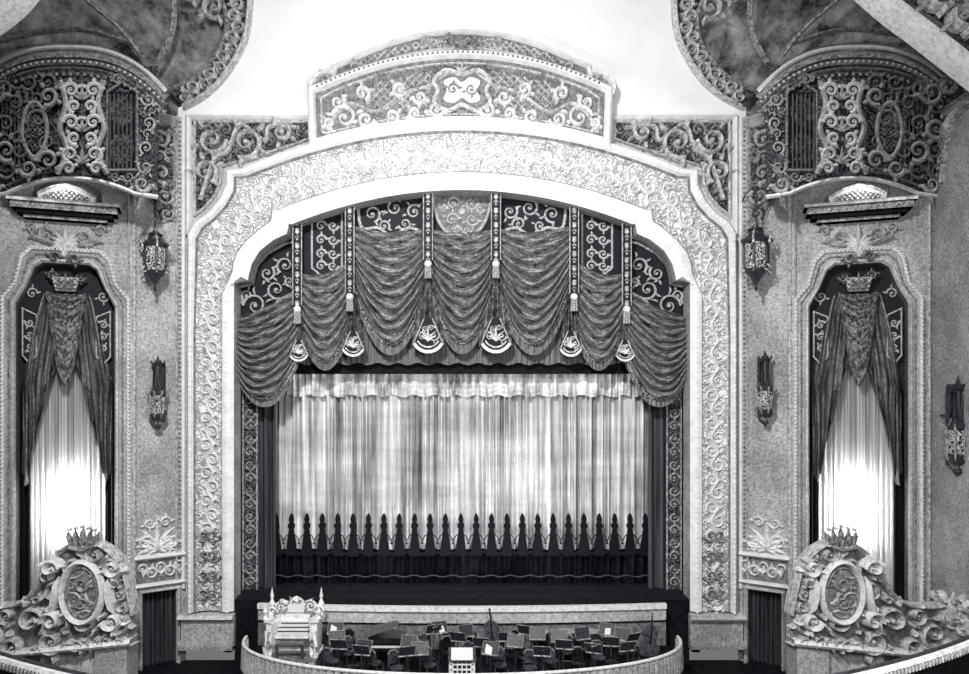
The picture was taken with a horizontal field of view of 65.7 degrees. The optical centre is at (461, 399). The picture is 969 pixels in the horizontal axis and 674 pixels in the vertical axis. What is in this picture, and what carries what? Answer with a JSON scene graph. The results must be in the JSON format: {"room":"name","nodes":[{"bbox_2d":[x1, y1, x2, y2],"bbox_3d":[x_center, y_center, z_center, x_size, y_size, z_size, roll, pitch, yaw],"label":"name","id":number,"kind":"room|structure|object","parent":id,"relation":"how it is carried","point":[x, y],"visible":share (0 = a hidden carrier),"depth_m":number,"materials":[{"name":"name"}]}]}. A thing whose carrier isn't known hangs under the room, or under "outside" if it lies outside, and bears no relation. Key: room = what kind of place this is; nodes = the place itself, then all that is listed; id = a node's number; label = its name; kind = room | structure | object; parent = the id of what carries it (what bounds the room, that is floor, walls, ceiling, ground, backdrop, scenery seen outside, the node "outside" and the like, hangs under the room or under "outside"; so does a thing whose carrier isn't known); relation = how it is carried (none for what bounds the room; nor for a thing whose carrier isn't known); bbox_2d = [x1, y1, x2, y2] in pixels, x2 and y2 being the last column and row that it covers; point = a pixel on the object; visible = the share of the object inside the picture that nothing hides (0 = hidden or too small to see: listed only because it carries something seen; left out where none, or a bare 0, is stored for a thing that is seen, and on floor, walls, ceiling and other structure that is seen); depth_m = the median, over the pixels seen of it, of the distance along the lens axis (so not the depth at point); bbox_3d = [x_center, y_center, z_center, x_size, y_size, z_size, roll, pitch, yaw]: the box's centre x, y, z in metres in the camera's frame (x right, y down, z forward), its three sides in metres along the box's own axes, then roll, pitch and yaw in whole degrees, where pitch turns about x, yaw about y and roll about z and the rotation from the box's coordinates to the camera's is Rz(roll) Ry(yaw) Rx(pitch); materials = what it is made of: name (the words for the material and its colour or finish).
{"room":"auditorium","nodes":[
{"label":"auditorium","id":0,"kind":"room"},
{"bbox_2d":[0,112,185,660],"bbox_3d":[-15.352,-1.311,27.774,3.968,24.353,9.048,0,0,39],"label":"wall","id":1,"kind":"structure","parent":0,"point":[155,311],"depth_m":29.07,"materials":[{"name":"paint"}]},
{"bbox_2d":[0,0,38,35],"bbox_3d":[-14.298,-11.938,23.100,2.438,2.149,0.800,0,0,0],"label":"trim","id":2,"kind":"structure","parent":1,"relation":"attached to","point":[12,12],"depth_m":23.15,"materials":[{"name":"white stone"}]},
{"bbox_2d":[6,183,121,225],"bbox_3d":[-14.554,-7.316,27.579,3.673,1.369,1.000,0,0,-20],"label":"sill","id":3,"kind":"structure","parent":1,"relation":"attached to","point":[65,202],"depth_m":27.49,"materials":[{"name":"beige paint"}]},
{"bbox_2d":[0,222,139,673],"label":"window","id":4,"kind":"structure","parent":1,"relation":"in","point":[64,251],"depth_m":26.45,"materials":[{"name":"paint"}]},
{"bbox_2d":[19,265,114,599],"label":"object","id":5,"kind":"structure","parent":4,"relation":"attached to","point":[67,314],"depth_m":28.37,"materials":[{"name":"fabric"}]},
{"bbox_2d":[0,43,167,211],"bbox_3d":[-15.426,-10.228,27.568,9.426,6.968,6.264,0,0,0],"label":"ornamental grille","id":6,"kind":"object","parent":1,"relation":"attached to","point":[98,122],"visible":1,"depth_m":25.61,"materials":[{"name":"grey paint"}]},
{"bbox_2d":[137,193,172,291],"bbox_3d":[-11.769,-6.012,28.736,1.238,3.845,2.059,0,0,-23],"label":"hanging lantern","id":7,"kind":"object","parent":1,"relation":"hanging from","point":[155,250],"visible":0.98,"depth_m":28.16,"materials":[{"name":"metal"}]},
{"bbox_2d":[128,116,185,589],"bbox_3d":[-13.915,-1.852,28.345,6.579,18.776,0.565,0,0,-25],"label":"trim","id":8,"kind":"structure","parent":1,"relation":"attached to","point":[182,131],"depth_m":29.77,"materials":[{"name":"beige paint"}]},
{"bbox_2d":[147,356,168,429],"bbox_3d":[-11.801,-0.289,29.109,0.796,2.890,1.249,0,0,-22],"label":"wall sconce","id":9,"kind":"object","parent":1,"relation":"attached to","point":[157,401],"visible":1,"depth_m":28.73,"materials":[{"name":"metal"}]},
{"bbox_2d":[138,584,180,670],"bbox_3d":[-11.933,9.101,29.492,1.590,3.529,0.739,0,0,-36],"label":"door","id":10,"kind":"structure","parent":1,"relation":"in","point":[156,615],"depth_m":29.63,"materials":[{"name":"paint"}]},
{"bbox_2d":[134,513,186,589],"bbox_3d":[-11.733,5.857,29.317,2.084,2.852,0.280,0,0,-36],"label":"trim","id":11,"kind":"structure","parent":1,"relation":"attached to","point":[157,569],"depth_m":29.25,"materials":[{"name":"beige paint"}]},
{"bbox_2d":[149,123,177,223],"bbox_3d":[-11.721,-8.874,29.363,1.262,3.931,0.220,0,0,-36],"label":"scroll panel","id":12,"kind":"object","parent":1,"relation":"attached to","point":[165,213],"visible":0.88,"depth_m":29.45,"materials":[{"name":"grey stone"}]},
{"bbox_2d":[165,0,253,108],"bbox_3d":[-9.578,-13.575,28.448,4.194,4.069,3.949,0,0,0],"label":"trim","id":13,"kind":"structure","parent":1,"relation":"attached to","point":[238,14],"depth_m":28.74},
{"bbox_2d":[138,660,785,673],"bbox_3d":[0.000,10.500,15.000,36.000,0.200,30.000,0,0,0],"label":"floor","id":14,"kind":"structure","parent":0,"point":[186,666],"depth_m":29.16,"materials":[{"name":"carpet"}]},
{"bbox_2d":[235,598,688,662],"bbox_3d":[0.000,9.135,29.240,18.000,2.530,1.520,0,0,0],"label":"apron","id":15,"kind":"object","parent":14,"relation":"on","point":[670,617],"visible":0.71,"depth_m":28.80,"materials":[{"name":"grey paint"}]},
{"bbox_2d":[240,635,683,673],"bbox_3d":[-0.003,9.590,26.009,16.281,1.620,4.102,0,0,0],"label":"rail","id":16,"kind":"object","parent":14,"relation":"on","point":[252,662],"visible":1,"depth_m":25.36,"materials":[{"name":"grey paint"}]},
{"bbox_2d":[252,646,671,673],"bbox_3d":[0.000,9.500,26.550,15.934,0.001,4.900,0,0,0],"label":"floor","id":17,"kind":"structure","parent":0,"point":[382,656],"depth_m":27.15,"materials":[{"name":"carpet"}]},
{"bbox_2d":[262,587,324,665],"bbox_3d":[-6.041,8.165,26.965,2.117,2.670,1.670,0,0,0],"label":"organ console","id":18,"kind":"object","parent":17,"relation":"on","point":[293,633],"visible":0.99,"depth_m":26.93,"materials":[{"name":"grey paint"}]},
{"bbox_2d":[322,647,341,667],"bbox_3d":[-4.513,8.997,25.975,0.504,1.012,0.554,0,0,28],"label":"chair","id":19,"kind":"object","parent":17,"relation":"on","point":[326,653],"visible":0.84,"depth_m":25.80,"materials":[{"name":"grey paint"}]},
{"bbox_2d":[327,622,343,659],"bbox_3d":[-4.612,8.810,27.311,0.599,1.402,0.450,0,0,0],"label":"music stand","id":20,"kind":"object","parent":17,"relation":"on","point":[332,626],"visible":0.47,"depth_m":27.32,"materials":[{"name":"metal"}]},
{"bbox_2d":[329,630,345,667],"bbox_3d":[-4.379,8.810,26.268,0.616,1.402,0.435,0,0,0],"label":"music stand","id":21,"kind":"object","parent":17,"relation":"on","point":[338,634],"visible":0.51,"depth_m":26.32,"materials":[{"name":"metal"}]},
{"bbox_2d":[330,639,347,667],"bbox_3d":[-4.192,8.810,25.490,0.598,1.402,0.450,0,0,0],"label":"music stand","id":22,"kind":"object","parent":17,"relation":"on","point":[336,644],"visible":1,"depth_m":25.49,"materials":[{"name":"metal"}]},
{"bbox_2d":[340,627,354,658],"bbox_3d":[-4.290,8.997,27.825,0.503,1.012,0.556,0,0,21],"label":"chair","id":23,"kind":"object","parent":17,"relation":"on","point":[349,631],"visible":0.38,"depth_m":28.02,"materials":[{"name":"paint"}]},
{"bbox_2d":[341,635,358,664],"bbox_3d":[-4.015,8.997,26.823,0.504,1.012,0.555,0,0,-34],"label":"chair","id":24,"kind":"object","parent":17,"relation":"on","point":[347,653],"visible":0.51,"depth_m":26.99,"materials":[{"name":"grey paint"}]},
{"bbox_2d":[344,649,360,672],"bbox_3d":[-3.690,8.997,25.425,0.503,1.012,0.555,0,0,22],"label":"chair","id":25,"kind":"object","parent":17,"relation":"on","point":[355,658],"visible":0.5,"depth_m":25.55,"materials":[{"name":"paint"}]},
{"bbox_2d":[352,645,370,669],"bbox_3d":[-3.345,8.810,24.875,0.613,1.402,0.443,0,0,0],"label":"music stand","id":26,"kind":"object","parent":17,"relation":"on","point":[359,650],"visible":1,"depth_m":24.89,"materials":[{"name":"metal"}]},
{"bbox_2d":[356,639,372,669],"bbox_3d":[-3.312,8.810,25.323,0.617,1.402,0.454,0,0,0],"label":"music stand","id":27,"kind":"object","parent":17,"relation":"on","point":[359,641],"visible":0.56,"depth_m":25.33,"materials":[{"name":"metal"}]},
{"bbox_2d":[365,649,383,670],"bbox_3d":[-3.012,8.997,25.775,0.504,1.012,0.555,0,0,26],"label":"chair","id":28,"kind":"object","parent":17,"relation":"on","point":[372,660],"visible":0.71,"depth_m":25.59,"materials":[{"name":"grey paint"}]},
{"bbox_2d":[368,621,405,663],"bbox_3d":[-2.703,8.809,27.430,1.355,1.382,1.800,0,0,0],"label":"grand piano","id":29,"kind":"object","parent":17,"relation":"on","point":[384,638],"visible":0.77,"depth_m":27.00,"materials":[{"name":"paint"}]},
{"bbox_2d":[387,649,405,671],"bbox_3d":[-2.216,8.997,25.323,0.504,1.012,0.555,0,0,-34],"label":"chair","id":30,"kind":"object","parent":17,"relation":"on","point":[392,657],"visible":0.98,"depth_m":25.45,"materials":[{"name":"grey paint"}]},
{"bbox_2d":[398,645,415,671],"bbox_3d":[-1.818,8.810,24.830,0.618,1.402,0.443,0,0,0],"label":"music stand","id":31,"kind":"object","parent":17,"relation":"on","point":[406,651],"visible":1,"depth_m":24.80,"materials":[{"name":"metal"}]},
{"bbox_2d":[400,634,417,671],"bbox_3d":[-1.821,8.810,25.821,0.610,1.402,0.446,0,0,0],"label":"music stand","id":32,"kind":"object","parent":17,"relation":"on","point":[406,640],"visible":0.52,"depth_m":25.82,"materials":[{"name":"metal"}]},
{"bbox_2d":[410,639,426,672],"bbox_3d":[-1.511,8.997,26.325,0.504,1.012,0.555,0,0,-24],"label":"chair","id":33,"kind":"object","parent":17,"relation":"on","point":[414,657],"visible":0.33,"depth_m":26.24,"materials":[{"name":"paint"}]},
{"bbox_2d":[411,641,428,672],"bbox_3d":[-1.407,8.810,25.086,0.599,1.402,0.448,0,0,0],"label":"music stand","id":34,"kind":"object","parent":17,"relation":"on","point":[422,648],"visible":0.95,"depth_m":25.10,"materials":[{"name":"metal"}]},
{"bbox_2d":[419,632,430,658],"bbox_3d":[-1.395,8.997,27.674,0.501,1.012,0.557,0,0,-10],"label":"chair","id":35,"kind":"object","parent":17,"relation":"on","point":[423,637],"visible":0.44,"depth_m":27.45,"materials":[{"name":"grey paint"}]},
{"bbox_2d":[421,647,438,672],"bbox_3d":[-1.114,8.997,25.624,0.504,1.012,0.554,0,0,-30],"label":"chair","id":36,"kind":"object","parent":17,"relation":"on","point":[431,664],"visible":0.72,"depth_m":25.67,"materials":[{"name":"grey paint"}]},
{"bbox_2d":[425,624,441,663],"bbox_3d":[-1.028,8.810,27.226,0.618,1.402,0.456,0,0,0],"label":"music stand","id":37,"kind":"object","parent":17,"relation":"on","point":[435,627],"visible":0.94,"depth_m":27.19,"materials":[{"name":"metal"}]},
{"bbox_2d":[431,620,447,661],"bbox_3d":[-0.806,8.810,27.397,0.583,1.402,0.451,0,0,-24],"label":"music stand","id":38,"kind":"object","parent":17,"relation":"on","point":[444,629],"visible":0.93,"depth_m":27.39,"materials":[{"name":"metal"}]},
{"bbox_2d":[440,635,452,668],"bbox_3d":[-0.506,8.997,26.826,0.502,1.012,0.556,0,0,-14],"label":"chair","id":39,"kind":"object","parent":17,"relation":"on","point":[446,642],"visible":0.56,"depth_m":27.03,"materials":[{"name":"paint"}]},
{"bbox_2d":[449,631,465,646],"bbox_3d":[-0.150,8.810,26.304,0.583,1.402,0.451,0,0,19],"label":"music stand","id":40,"kind":"object","parent":17,"relation":"on","point":[457,637],"visible":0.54,"depth_m":26.30,"materials":[{"name":"metal"}]},
{"bbox_2d":[448,647,475,672],"bbox_3d":[0.000,8.895,25.050,1.000,1.210,1.100,0,0,0],"label":"desk","id":41,"kind":"object","parent":17,"relation":"on","point":[460,659],"visible":0.96,"depth_m":24.77,"materials":[{"name":"grey paint"}]},
{"bbox_2d":[457,624,473,637],"bbox_3d":[0.146,8.810,26.997,0.583,1.402,0.451,0,0,-21],"label":"music stand","id":42,"kind":"object","parent":17,"relation":"on","point":[467,629],"visible":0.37,"depth_m":27.01,"materials":[{"name":"metal"}]},
{"bbox_2d":[462,640,479,672],"bbox_3d":[0.286,8.997,26.224,0.504,1.012,0.554,0,0,-29],"label":"chair","id":43,"kind":"object","parent":17,"relation":"on","point":[466,644],"visible":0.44,"depth_m":26.41,"materials":[{"name":"grey paint"}]},
{"bbox_2d":[467,629,484,659],"bbox_3d":[0.485,8.997,27.523,0.504,1.012,0.554,0,0,-33],"label":"chair","id":44,"kind":"object","parent":17,"relation":"on","point":[469,638],"visible":0.35,"depth_m":27.69,"materials":[{"name":"paint"}]},
{"bbox_2d":[472,637,488,672],"bbox_3d":[0.656,8.810,25.678,0.611,1.402,0.445,0,0,0],"label":"music stand","id":45,"kind":"object","parent":17,"relation":"on","point":[477,641],"visible":0.75,"depth_m":25.69,"materials":[{"name":"metal"}]},
{"bbox_2d":[481,641,499,672],"bbox_3d":[0.957,8.810,25.096,0.583,1.402,0.451,0,0,20],"label":"music stand","id":46,"kind":"object","parent":17,"relation":"on","point":[489,648],"visible":1,"depth_m":25.08,"materials":[{"name":"metal"}]},
{"bbox_2d":[484,608,498,641],"bbox_3d":[1.163,8.651,28.103,0.729,1.702,0.366,0,0,0],"label":"double bass","id":47,"kind":"object","parent":17,"relation":"on","point":[491,628],"visible":0.65,"depth_m":28.04,"materials":[{"name":"paint"}]},
{"bbox_2d":[486,640,504,668],"bbox_3d":[1.213,8.997,26.775,0.504,1.012,0.554,0,0,-28],"label":"chair","id":48,"kind":"object","parent":17,"relation":"on","point":[501,643],"visible":0.38,"depth_m":26.65,"materials":[{"name":"grey paint"}]},
{"bbox_2d":[492,646,507,672],"bbox_3d":[1.296,8.997,25.626,0.501,1.012,0.557,0,0,-8],"label":"chair","id":49,"kind":"object","parent":17,"relation":"on","point":[500,654],"visible":0.69,"depth_m":25.81,"materials":[{"name":"grey paint"}]},
{"bbox_2d":[498,632,513,671],"bbox_3d":[1.552,8.810,26.291,0.596,1.402,0.451,0,0,0],"label":"music stand","id":50,"kind":"object","parent":17,"relation":"on","point":[502,636],"visible":0.72,"depth_m":26.29,"materials":[{"name":"metal"}]},
{"bbox_2d":[506,633,523,671],"bbox_3d":[1.836,8.810,25.925,0.612,1.402,0.443,0,0,0],"label":"music stand","id":51,"kind":"object","parent":17,"relation":"on","point":[515,641],"visible":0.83,"depth_m":25.88,"materials":[{"name":"metal"}]},
{"bbox_2d":[517,624,531,661],"bbox_3d":[2.281,8.810,27.104,0.583,1.402,0.451,0,0,27],"label":"music stand","id":52,"kind":"object","parent":17,"relation":"on","point":[522,629],"visible":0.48,"depth_m":27.12,"materials":[{"name":"metal"}]},
{"bbox_2d":[516,644,533,671],"bbox_3d":[2.184,8.997,26.378,0.504,1.012,0.555,0,0,36],"label":"chair","id":53,"kind":"object","parent":17,"relation":"on","point":[519,651],"visible":0.42,"depth_m":26.24,"materials":[{"name":"grey paint"}]},
{"bbox_2d":[523,649,537,671],"bbox_3d":[2.302,8.997,25.323,0.516,1.012,0.572,0,0,0],"label":"chair","id":54,"kind":"object","parent":17,"relation":"on","point":[528,656],"visible":0.8,"depth_m":25.54,"materials":[{"name":"grey paint"}]},
{"bbox_2d":[529,627,545,664],"bbox_3d":[2.679,8.810,26.709,0.596,1.402,0.451,0,0,0],"label":"music stand","id":55,"kind":"object","parent":17,"relation":"on","point":[535,633],"visible":0.81,"depth_m":26.69,"materials":[{"name":"metal"}]},
{"bbox_2d":[530,629,549,651],"bbox_3d":[2.900,9.064,28.050,0.800,0.877,0.800,0,0,0],"label":"chair","id":56,"kind":"object","parent":17,"relation":"on","point":[547,632],"visible":0.3,"depth_m":27.85,"materials":[{"name":"metal"}]},
{"bbox_2d":[533,646,550,670],"bbox_3d":[2.649,8.810,24.783,0.606,1.402,0.448,0,0,0],"label":"music stand","id":57,"kind":"object","parent":17,"relation":"on","point":[538,651],"visible":1,"depth_m":24.80,"materials":[{"name":"metal"}]},
{"bbox_2d":[543,647,559,670],"bbox_3d":[3.089,8.997,25.975,0.504,1.012,0.555,0,0,24],"label":"chair","id":58,"kind":"object","parent":17,"relation":"on","point":[552,659],"visible":0.74,"depth_m":25.80,"materials":[{"name":"grey paint"}]},
{"bbox_2d":[551,629,567,669],"bbox_3d":[3.424,8.810,26.420,0.609,1.402,0.446,0,0,0],"label":"music stand","id":59,"kind":"object","parent":17,"relation":"on","point":[555,633],"visible":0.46,"depth_m":26.41,"materials":[{"name":"metal"}]},
{"bbox_2d":[555,639,572,673],"bbox_3d":[3.465,8.810,25.475,0.613,1.402,0.443,0,0,0],"label":"music stand","id":60,"kind":"object","parent":17,"relation":"on","point":[560,644],"visible":1,"depth_m":25.49,"materials":[{"name":"metal"}]},
{"bbox_2d":[558,628,574,656],"bbox_3d":[3.900,9.064,28.050,0.800,0.877,0.800,0,0,0],"label":"chair","id":61,"kind":"object","parent":17,"relation":"on","point":[570,630],"visible":0.23,"depth_m":27.97,"materials":[{"name":"metal"}]},
{"bbox_2d":[561,634,574,666],"bbox_3d":[3.805,8.997,26.926,0.502,1.012,0.556,0,0,12],"label":"chair","id":62,"kind":"object","parent":17,"relation":"on","point":[567,652],"visible":0.56,"depth_m":26.97,"materials":[{"name":"grey paint"}]},
{"bbox_2d":[571,646,586,671],"bbox_3d":[3.998,8.997,25.627,0.500,1.012,0.557,0,0,-5],"label":"chair","id":63,"kind":"object","parent":17,"relation":"on","point":[577,653],"visible":0.82,"depth_m":25.84,"materials":[{"name":"paint"}]},
{"bbox_2d":[574,626,590,665],"bbox_3d":[4.279,8.810,26.668,0.616,1.402,0.435,0,0,0],"label":"music stand","id":64,"kind":"object","parent":17,"relation":"on","point":[581,633],"visible":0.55,"depth_m":26.69,"materials":[{"name":"metal"}]},
{"bbox_2d":[580,640,597,664],"bbox_3d":[4.584,8.997,27.177,0.504,1.012,0.555,0,0,35],"label":"chair","id":65,"kind":"object","parent":17,"relation":"on","point":[588,641],"visible":0.3,"depth_m":27.05,"materials":[{"name":"grey paint"}]},
{"bbox_2d":[584,642,601,666],"bbox_3d":[4.390,8.810,25.104,0.583,1.402,0.451,0,0,24],"label":"music stand","id":66,"kind":"object","parent":17,"relation":"on","point":[592,648],"visible":1,"depth_m":25.09,"materials":[{"name":"metal"}]},
{"bbox_2d":[589,628,599,654],"bbox_3d":[4.800,9.064,28.050,0.800,0.877,0.800,0,0,0],"label":"chair","id":67,"kind":"object","parent":17,"relation":"on","point":[594,635],"visible":0.24,"depth_m":27.76,"materials":[{"name":"metal"}]},
{"bbox_2d":[590,639,606,666],"bbox_3d":[4.796,8.997,26.326,0.501,1.012,0.557,0,0,-9],"label":"chair","id":68,"kind":"object","parent":17,"relation":"on","point":[596,657],"visible":0.49,"depth_m":26.45,"materials":[{"name":"grey paint"}]},
{"bbox_2d":[598,622,614,661],"bbox_3d":[5.254,8.810,27.196,0.583,1.402,0.451,0,0,27],"label":"music stand","id":69,"kind":"object","parent":17,"relation":"on","point":[605,629],"visible":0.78,"depth_m":27.19,"materials":[{"name":"metal"}]},
{"bbox_2d":[602,636,619,661],"bbox_3d":[5.125,8.810,25.781,0.608,1.402,0.447,0,0,0],"label":"music stand","id":70,"kind":"object","parent":17,"relation":"on","point":[607,641],"visible":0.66,"depth_m":25.79,"materials":[{"name":"metal"}]},
{"bbox_2d":[606,647,619,665],"bbox_3d":[5.208,8.997,25.826,0.503,1.012,0.556,0,0,17],"label":"chair","id":71,"kind":"object","parent":17,"relation":"on","point":[615,650],"visible":0.64,"depth_m":26.01,"materials":[{"name":"paint"}]},
{"bbox_2d":[612,641,626,663],"bbox_3d":[5.607,8.997,26.674,0.503,1.012,0.556,0,0,-16],"label":"chair","id":72,"kind":"object","parent":17,"relation":"on","point":[622,654],"visible":0.18,"depth_m":26.48,"materials":[{"name":"grey paint"}]},
{"bbox_2d":[614,627,631,662],"bbox_3d":[5.704,8.810,26.596,0.583,1.402,0.451,0,0,29],"label":"music stand","id":73,"kind":"object","parent":17,"relation":"on","point":[620,632],"visible":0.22,"depth_m":26.61,"materials":[{"name":"metal"}]},
{"bbox_2d":[619,641,636,662],"bbox_3d":[5.595,8.810,25.333,0.616,1.402,0.434,0,0,0],"label":"music stand","id":74,"kind":"object","parent":17,"relation":"on","point":[628,646],"visible":0.94,"depth_m":25.30,"materials":[{"name":"metal"}]},
{"bbox_2d":[626,632,641,661],"bbox_3d":[5.987,8.810,26.203,0.583,1.402,0.451,0,0,-25],"label":"music stand","id":75,"kind":"object","parent":17,"relation":"on","point":[634,636],"visible":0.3,"depth_m":26.18,"materials":[{"name":"metal"}]},
{"bbox_2d":[638,613,659,657],"bbox_3d":[6.845,8.651,27.503,0.731,1.703,0.365,0,0,0],"label":"double bass","id":76,"kind":"object","parent":17,"relation":"on","point":[649,647],"visible":0.96,"depth_m":27.40,"materials":[{"name":"paint"}]},
{"bbox_2d":[186,121,737,610],"bbox_3d":[0.000,-1.200,30.000,22.080,21.600,0.001,0,0,0],"label":"wall","id":77,"kind":"structure","parent":0,"point":[233,166],"depth_m":30.00,"materials":[{"name":"paint"}]},
{"bbox_2d":[185,115,308,235],"bbox_3d":[-8.489,-8.967,29.820,5.246,4.800,0.360,0,0,0],"label":"frieze panel","id":78,"kind":"object","parent":77,"relation":"attached to","point":[219,141],"visible":0.98,"depth_m":29.82,"materials":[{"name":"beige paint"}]},
{"bbox_2d":[176,124,746,650],"bbox_3d":[0.000,-0.582,29.900,22.240,20.764,1.400,0,0,0],"label":"arch","id":79,"kind":"object","parent":77,"relation":"attached to","point":[667,210],"visible":1,"depth_m":29.65,"materials":[{"name":"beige paint"}]},
{"bbox_2d":[307,29,616,149],"bbox_3d":[0.000,-11.836,29.065,12.100,4.069,2.270,0,0,0],"label":"pediment","id":80,"kind":"object","parent":79,"relation":"attached to","point":[449,76],"visible":0.98,"depth_m":28.98,"materials":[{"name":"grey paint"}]},
{"bbox_2d":[611,115,738,235],"bbox_3d":[8.489,-8.967,29.820,5.246,4.800,0.360,0,0,0],"label":"frieze panel","id":81,"kind":"object","parent":77,"relation":"attached to","point":[703,141],"visible":1,"depth_m":29.83,"materials":[{"name":"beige paint"}]},
{"bbox_2d":[224,646,699,651],"bbox_3d":[0.000,-0.600,32.650,19.600,22.000,3.500,0,0,0],"label":"wall","id":82,"kind":"structure","parent":0,"point":[233,648],"depth_m":30.90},
{"bbox_2d":[241,388,275,590],"bbox_3d":[-8.890,2.612,31.517,2.107,11.123,0.593,0,0,0],"label":"drape","id":83,"kind":"object","parent":82,"relation":"hanging from","point":[258,424],"visible":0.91,"depth_m":31.39,"materials":[{"name":"black fabric"}]},
{"bbox_2d":[237,193,686,406],"bbox_3d":[0.000,-4.685,30.700,20.160,9.949,1.600,0,0,0],"label":"valance","id":84,"kind":"object","parent":82,"relation":"attached to","point":[429,284],"visible":0.96,"depth_m":30.34,"materials":[{"name":"fabric"}]},
{"bbox_2d":[648,388,682,590],"bbox_3d":[8.890,2.612,31.517,2.107,11.123,0.593,0,0,0],"label":"drape","id":85,"kind":"object","parent":82,"relation":"hanging from","point":[665,424],"visible":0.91,"depth_m":31.43,"materials":[{"name":"black fabric"}]},
{"bbox_2d":[236,582,687,597],"bbox_3d":[0.000,9.150,32.050,18.200,2.500,4.100,0,0,0],"label":"floor","id":86,"kind":"structure","parent":0,"point":[456,589],"depth_m":31.10,"materials":[{"name":"black wood"}]},
{"bbox_2d":[276,374,647,583],"bbox_3d":[0.164,3.265,32.389,17.488,9.282,0.698,0,0,0],"label":"curtain","id":87,"kind":"object","parent":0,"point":[387,478],"visible":0.87,"depth_m":32.41,"materials":[{"name":"white fabric"}]},
{"bbox_2d":[0,0,938,124],"bbox_3d":[0.000,-13.585,28.480,48.149,5.169,4.465,0,0,0],"label":"ceiling","id":88,"kind":"structure","parent":0,"point":[633,42],"depth_m":28.86,"materials":[{"name":"white paint"}]},
{"bbox_2d":[0,0,176,63],"bbox_3d":[-14.274,-14.094,27.572,7.926,2.444,2.466,0,0,0],"label":"rib","id":89,"kind":"object","parent":88,"relation":"attached to","point":[173,22],"visible":1,"depth_m":28.02,"materials":[{"name":"grey stone"}]},
{"bbox_2d":[747,0,898,63],"bbox_3d":[14.274,-14.094,27.572,7.926,2.444,2.466,0,0,0],"label":"rib","id":90,"kind":"object","parent":88,"relation":"attached to","point":[750,22],"visible":0.89,"depth_m":27.99,"materials":[{"name":"grey stone"}]},
{"bbox_2d":[0,635,968,673],"bbox_3d":[0.000,4.905,13.130,23.000,0.930,5.141,0,0,0],"label":"rail","id":91,"kind":"object","parent":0,"point":[952,657],"visible":1,"depth_m":12.83,"materials":[{"name":"metal"}]},
{"bbox_2d":[738,21,968,660],"bbox_3d":[15.352,-1.311,27.774,3.968,24.353,9.048,0,0,-39],"label":"wall","id":92,"kind":"structure","parent":0,"point":[768,306],"depth_m":27.41,"materials":[{"name":"paint"}]},
{"bbox_2d":[670,0,758,108],"bbox_3d":[9.578,-13.575,28.448,4.194,4.069,3.949,0,0,0],"label":"trim","id":93,"kind":"structure","parent":92,"relation":"attached to","point":[685,14],"depth_m":28.74,"materials":[{"name":"grey stone"}]},
{"bbox_2d":[737,187,774,291],"bbox_3d":[10.995,-6.126,28.693,1.331,4.072,2.100,0,0,-25],"label":"hanging lantern","id":94,"kind":"object","parent":92,"relation":"hanging from","point":[755,246],"visible":1,"depth_m":28.15,"materials":[{"name":"metal"}]},
{"bbox_2d":[746,123,774,223],"bbox_3d":[11.721,-8.874,29.363,1.262,3.931,0.220,0,0,36],"label":"scroll panel","id":95,"kind":"object","parent":92,"relation":"attached to","point":[757,133],"visible":0.8,"depth_m":29.44,"materials":[{"name":"grey stone"}]},
{"bbox_2d":[737,513,789,589],"bbox_3d":[11.733,5.857,29.317,2.084,2.852,0.280,0,0,36],"label":"trim","id":96,"kind":"structure","parent":92,"relation":"attached to","point":[765,569],"depth_m":29.25,"materials":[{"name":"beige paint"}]},
{"bbox_2d":[743,584,785,670],"bbox_3d":[11.933,9.101,29.492,1.590,3.529,0.739,0,0,36],"label":"door","id":97,"kind":"structure","parent":92,"relation":"in","point":[767,615],"depth_m":29.63,"materials":[{"name":"paint"}]},
{"bbox_2d":[754,351,775,425],"bbox_3d":[11.589,-0.462,29.105,0.808,2.928,1.253,0,0,-23],"label":"wall sconce","id":98,"kind":"object","parent":92,"relation":"attached to","point":[764,390],"visible":1,"depth_m":28.74,"materials":[{"name":"metal"}]},
{"bbox_2d":[738,116,930,600],"bbox_3d":[13.915,-1.852,28.345,6.579,18.776,0.565,0,0,25],"label":"trim","id":99,"kind":"structure","parent":92,"relation":"attached to","point":[741,131],"depth_m":29.65,"materials":[{"name":"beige paint"}]},
{"bbox_2d":[756,43,945,211],"bbox_3d":[15.426,-10.228,27.568,9.426,6.968,6.264,0,0,0],"label":"ornamental grille","id":100,"kind":"object","parent":92,"relation":"attached to","point":[826,123],"visible":0.96,"depth_m":25.63,"materials":[{"name":"grey paint"}]},
{"bbox_2d":[802,183,917,225],"bbox_3d":[14.554,-7.316,27.579,3.673,1.369,1.000,0,0,20],"label":"cornice","id":101,"kind":"structure","parent":92,"relation":"attached to","point":[858,202],"depth_m":27.49,"materials":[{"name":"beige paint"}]},
{"bbox_2d":[784,222,947,673],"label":"window","id":102,"kind":"structure","parent":92,"relation":"in","point":[859,251],"depth_m":26.23,"materials":[{"name":"paint"}]},
{"bbox_2d":[809,265,904,599],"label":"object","id":103,"kind":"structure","parent":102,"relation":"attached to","point":[857,315],"depth_m":28.39,"materials":[{"name":"fabric"}]},
{"bbox_2d":[854,0,968,91],"bbox_3d":[14.339,-11.312,22.850,4.553,3.457,1.300,0,0,0],"label":"ceiling beam","id":104,"kind":"structure","parent":92,"relation":"attached to","point":[906,22],"depth_m":22.85,"materials":[{"name":"white stone"}]},
{"bbox_2d":[927,35,968,643],"bbox_3d":[16.760,-1.953,25.618,0.250,20.991,3.294,0,0,6],"label":"wall panel","id":105,"kind":"object","parent":92,"relation":"attached to","point":[954,92],"visible":0.43,"depth_m":25.73,"materials":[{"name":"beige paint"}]},
{"bbox_2d":[940,376,967,475],"bbox_3d":[16.878,0.880,25.558,0.944,3.387,1.297,0,0,27],"label":"wall sconce","id":106,"kind":"object","parent":92,"relation":"attached to","point":[955,430],"visible":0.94,"depth_m":25.25,"materials":[{"name":"metal"}]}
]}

